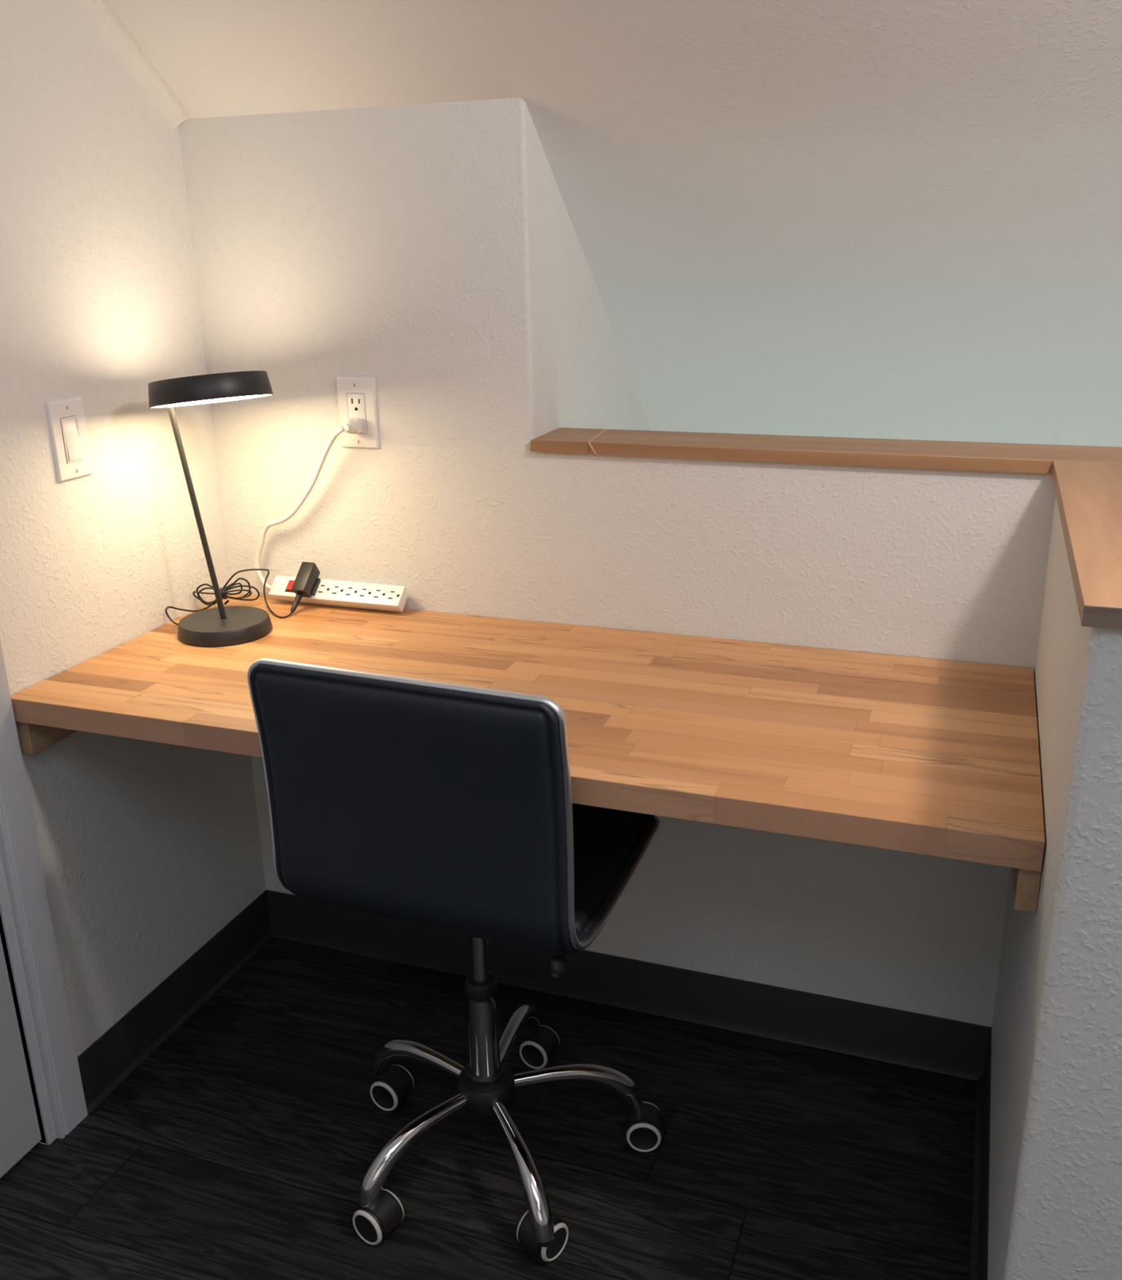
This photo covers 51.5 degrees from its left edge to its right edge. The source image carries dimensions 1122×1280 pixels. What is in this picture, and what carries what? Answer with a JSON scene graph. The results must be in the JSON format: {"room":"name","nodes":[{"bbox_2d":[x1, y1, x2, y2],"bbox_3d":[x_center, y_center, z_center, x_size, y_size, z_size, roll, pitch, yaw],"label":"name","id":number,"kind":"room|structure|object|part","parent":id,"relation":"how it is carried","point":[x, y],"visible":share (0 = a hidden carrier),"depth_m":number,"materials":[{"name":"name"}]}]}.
{"room":"home office","nodes":[
{"label":"home office","id":0,"kind":"room"},
{"bbox_2d":[0,0,266,1144],"bbox_3d":[-1.458,0.103,0.075,0.120,2.550,4.500,6,20,19],"label":"wall","id":1,"kind":"structure","parent":0,"point":[148,850],"depth_m":1.88,"materials":[{"name":"white paint"}]},
{"bbox_2d":[0,935,41,1177],"bbox_3d":[-0.980,-0.018,1.196,0.106,2.015,0.804,6,20,19],"label":"door","id":2,"kind":"structure","parent":1,"relation":"in","point":[20,1131],"depth_m":1.81,"materials":[{"name":"grey paint"}]},
{"bbox_2d":[0,848,57,1145],"bbox_3d":[-1.046,-0.028,1.217,0.126,2.045,0.846,6,20,19],"label":"trim","id":3,"kind":"structure","parent":1,"relation":"attached to","point":[7,920],"depth_m":1.81,"materials":[{"name":"grey paint"}]},
{"bbox_2d":[0,640,88,1138],"bbox_3d":[-0.985,-0.043,1.189,0.016,2.090,0.965,6,20,19],"label":"trim","id":4,"kind":"structure","parent":1,"relation":"attached to","point":[19,846],"depth_m":1.80,"materials":[{"name":"grey paint"}]},
{"bbox_2d":[44,396,93,482],"bbox_3d":[-0.754,-0.308,1.789,0.010,0.120,0.073,6,20,19],"label":"light switch","id":5,"kind":"object","parent":1,"relation":"attached to","point":[65,417],"visible":1,"depth_m":1.78,"materials":[{"name":"white plastic"}]},
{"bbox_3d":[-0.752,-0.308,1.788,0.002,0.068,0.034,6,20,19],"label":"switch frame","id":6,"kind":"part","parent":5,"relation":"part of","materials":[{"name":"white plastic"}]},
{"bbox_2d":[71,0,192,133],"bbox_3d":[-0.840,-1.139,1.273,0.030,0.994,1.183,6,20,19],"label":"trim","id":7,"kind":"structure","parent":1,"relation":"attached to","point":[100,15],"depth_m":1.83,"materials":[{"name":"white paint"}]},
{"bbox_2d":[77,890,273,1114],"bbox_3d":[-0.706,0.660,2.193,0.014,0.102,0.572,6,20,19],"label":"baseboard","id":8,"kind":"structure","parent":1,"relation":"attached to","point":[114,1055],"depth_m":2.16,"materials":[{"name":"grey rubber"}]},
{"bbox_2d":[178,97,651,895],"bbox_3d":[-0.146,0.971,3.142,0.746,4.279,1.300,6,20,19],"label":"wall","id":9,"kind":"structure","parent":0,"point":[432,252],"depth_m":1.97,"materials":[{"name":"white paint"}]},
{"bbox_2d":[336,377,379,448],"bbox_3d":[-0.351,-0.392,2.009,0.073,0.120,0.008,6,20,19],"label":"wall outlet","id":10,"kind":"object","parent":9,"relation":"attached to","point":[357,397],"visible":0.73,"depth_m":2.00,"materials":[{"name":"white plastic"}]},
{"bbox_2d":[346,393,367,433],"bbox_3d":[-0.352,-0.391,2.008,0.034,0.068,0.004,6,20,19],"label":"receptacle","id":11,"kind":"object","parent":10,"relation":"attached to","point":[357,403],"depth_m":2.00,"materials":[{"name":"grey plastic"}]},
{"bbox_2d":[530,427,607,453],"bbox_3d":[0.027,-0.336,1.956,0.114,0.020,0.143,6,20,19],"label":"trim","id":12,"kind":"structure","parent":9,"relation":"on","point":[560,440],"depth_m":1.91,"materials":[{"name":"brown wood"}]},
{"bbox_2d":[0,937,977,1279],"bbox_3d":[0.590,1.580,-0.192,4.420,0.150,4.700,6,20,19],"label":"floor","id":13,"kind":"structure","parent":0,"point":[243,1146],"depth_m":1.85,"materials":[{"name":"black wood"}]},
{"bbox_2d":[247,657,663,1262],"bbox_3d":[-0.119,0.397,1.725,0.494,0.878,0.502,9,21,27],"label":"office chair","id":14,"kind":"object","parent":13,"relation":"on","point":[447,806],"visible":0.99,"depth_m":1.48,"materials":[{"name":"black leather"}]},
{"bbox_3d":[-0.215,0.755,1.733,0.206,0.098,0.032,-17,24,-38],"label":"leg","id":15,"kind":"part","parent":14,"relation":"part of","materials":[{"name":"silver metal"}]},
{"bbox_3d":[-0.230,0.700,1.898,0.228,0.098,0.032,13,23,36],"label":"leg","id":16,"kind":"part","parent":14,"relation":"part of","materials":[{"name":"silver metal"}]},
{"bbox_3d":[-0.184,0.215,1.493,0.433,0.373,0.093,7,20,22],"label":"backrest","id":17,"kind":"part","parent":14,"relation":"part of","materials":[{"name":"black leather"}]},
{"bbox_3d":[-0.077,0.677,1.958,0.032,0.099,0.247,3,19,13],"label":"leg","id":18,"kind":"part","parent":14,"relation":"part of","materials":[{"name":"silver metal"}]},
{"bbox_3d":[-0.061,0.766,1.694,0.032,0.098,0.214,-9,20,-22],"label":"leg","id":19,"kind":"part","parent":14,"relation":"part of","materials":[{"name":"silver metal"}]},
{"bbox_3d":[-0.047,0.402,1.589,0.027,0.040,0.191,-12,22,-29],"label":"height lever","id":20,"kind":"part","parent":14,"relation":"part of","materials":[{"name":"black plastic"}]},
{"bbox_3d":[0.024,0.714,1.843,0.224,0.098,0.032,-5,19,-12],"label":"leg","id":21,"kind":"part","parent":14,"relation":"part of","materials":[{"name":"silver metal"}]},
{"bbox_3d":[-0.107,0.301,1.710,0.435,0.058,0.294,7,20,22],"label":"seat","id":22,"kind":"part","parent":14,"relation":"part of","materials":[{"name":"black leather"}]},
{"bbox_2d":[107,0,1121,447],"bbox_3d":[0.761,-0.174,-0.193,4.420,2.177,5.900,6,20,19],"label":"ceiling","id":23,"kind":"structure","parent":0,"point":[864,219],"depth_m":1.79,"materials":[{"name":"white paint"}]},
{"bbox_2d":[533,451,1056,1026],"bbox_3d":[1.692,1.605,2.001,3.574,3.746,0.128,6,20,19],"label":"wall","id":24,"kind":"structure","parent":0,"point":[946,564],"depth_m":1.91,"materials":[{"name":"white paint"}]},
{"bbox_2d":[10,592,1045,912],"bbox_3d":[-0.052,0.108,1.752,1.429,0.096,0.568,6,20,19],"label":"desk","id":25,"kind":"object","parent":24,"relation":"attached to","point":[933,757],"visible":0.77,"depth_m":1.63,"materials":[{"name":"brown wood"}]},
{"bbox_2d":[147,370,273,647],"bbox_3d":[-0.558,-0.220,1.911,0.202,0.443,0.191,6,20,19],"label":"desk lamp","id":26,"kind":"object","parent":25,"relation":"on","point":[221,625],"visible":1,"depth_m":1.92,"materials":[{"name":"black metal"}]},
{"bbox_3d":[-0.557,-0.398,1.849,0.190,0.066,0.191,6,20,19],"label":"lamp shade","id":27,"kind":"part","parent":26,"relation":"part of","materials":[{"name":"black metal"}]},
{"bbox_2d":[151,394,271,408],"bbox_3d":[-0.556,-0.381,1.854,0.186,0.030,0.187,6,20,19],"label":"diffuser","id":28,"kind":"object","parent":26,"relation":"attached to","point":[158,401],"depth_m":1.78,"materials":[{"name":"white plastic"}]},
{"bbox_2d":[164,561,320,625],"bbox_3d":[-0.566,-0.086,2.079,0.275,0.082,0.114,-7,20,-17],"label":"power adapter","id":29,"kind":"object","parent":25,"relation":"on","point":[307,581],"visible":0.85,"depth_m":2.10,"materials":[{"name":"black plastic"}]},
{"bbox_3d":[-0.460,-0.108,2.102,0.030,0.059,0.061,6,20,19],"label":"casing","id":30,"kind":"part","parent":29,"relation":"part of","materials":[{"name":"black plastic"}]},
{"bbox_2d":[254,417,408,612],"bbox_3d":[-0.427,-0.224,2.067,0.307,0.338,0.051,6,20,19],"label":"power strip","id":31,"kind":"object","parent":25,"relation":"on","point":[329,592],"visible":0.97,"depth_m":2.09,"materials":[{"name":"white plastic"}]},
{"bbox_2d":[284,580,294,592],"bbox_3d":[-0.490,-0.098,2.129,0.026,0.018,0.019,6,20,19],"label":"switch","id":32,"kind":"object","parent":31,"relation":"attached to","point":[288,584],"depth_m":2.13,"materials":[{"name":"red plastic"}]},
{"bbox_3d":[-0.466,-0.231,2.075,0.228,0.312,0.020,8,21,25],"label":"cord","id":33,"kind":"part","parent":31,"relation":"part of","materials":[{"name":"white plastic"}]},
{"bbox_2d":[360,588,371,596],"bbox_3d":[-0.349,-0.084,2.080,0.020,0.011,0.012,6,20,19],"label":"socket","id":34,"kind":"object","parent":31,"relation":"attached to","point":[363,592],"depth_m":2.08,"materials":[{"name":"grey plastic"}]},
{"bbox_2d":[387,591,399,599],"bbox_3d":[-0.296,-0.079,2.062,0.020,0.011,0.012,6,20,19],"label":"socket","id":35,"kind":"object","parent":31,"relation":"attached to","point":[391,594],"depth_m":2.06,"materials":[{"name":"grey plastic"}]},
{"bbox_2d":[265,889,991,1080],"bbox_3d":[0.054,0.639,2.209,1.430,0.102,0.014,6,20,19],"label":"baseboard","id":36,"kind":"structure","parent":24,"relation":"attached to","point":[957,1048],"depth_m":2.16,"materials":[{"name":"grey rubber"}]},
{"bbox_2d":[589,429,1121,473],"bbox_3d":[0.473,-0.292,1.802,0.888,0.019,0.140,6,20,19],"label":"wall ledge","id":37,"kind":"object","parent":24,"relation":"on","point":[882,452],"depth_m":1.78,"materials":[{"name":"brown wood"}]},
{"bbox_2d":[987,495,1121,1279],"bbox_3d":[0.668,0.375,1.483,0.150,1.046,0.725,6,20,19],"label":"wall","id":38,"kind":"structure","parent":0,"point":[1055,1174],"depth_m":1.18,"materials":[{"name":"white paint"}]},
{"bbox_2d":[970,1027,991,1279],"bbox_3d":[0.602,0.812,1.668,0.014,0.102,0.713,6,20,19],"label":"baseboard","id":39,"kind":"structure","parent":38,"relation":"attached to","point":[980,1216],"depth_m":1.74,"materials":[{"name":"grey rubber"}]},
{"bbox_2d":[1052,460,1121,542],"bbox_3d":[0.712,-0.173,1.438,0.179,0.019,0.418,6,20,19],"label":"trim","id":40,"kind":"structure","parent":38,"relation":"on","point":[1089,494],"depth_m":1.44,"materials":[{"name":"brown wood"}]},
{"bbox_2d":[1065,526,1121,629],"bbox_3d":[0.589,-0.060,1.115,0.179,0.019,0.305,6,20,19],"label":"wall ledge","id":41,"kind":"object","parent":38,"relation":"on","point":[1095,555],"depth_m":1.10,"materials":[{"name":"brown wood"}]}
]}

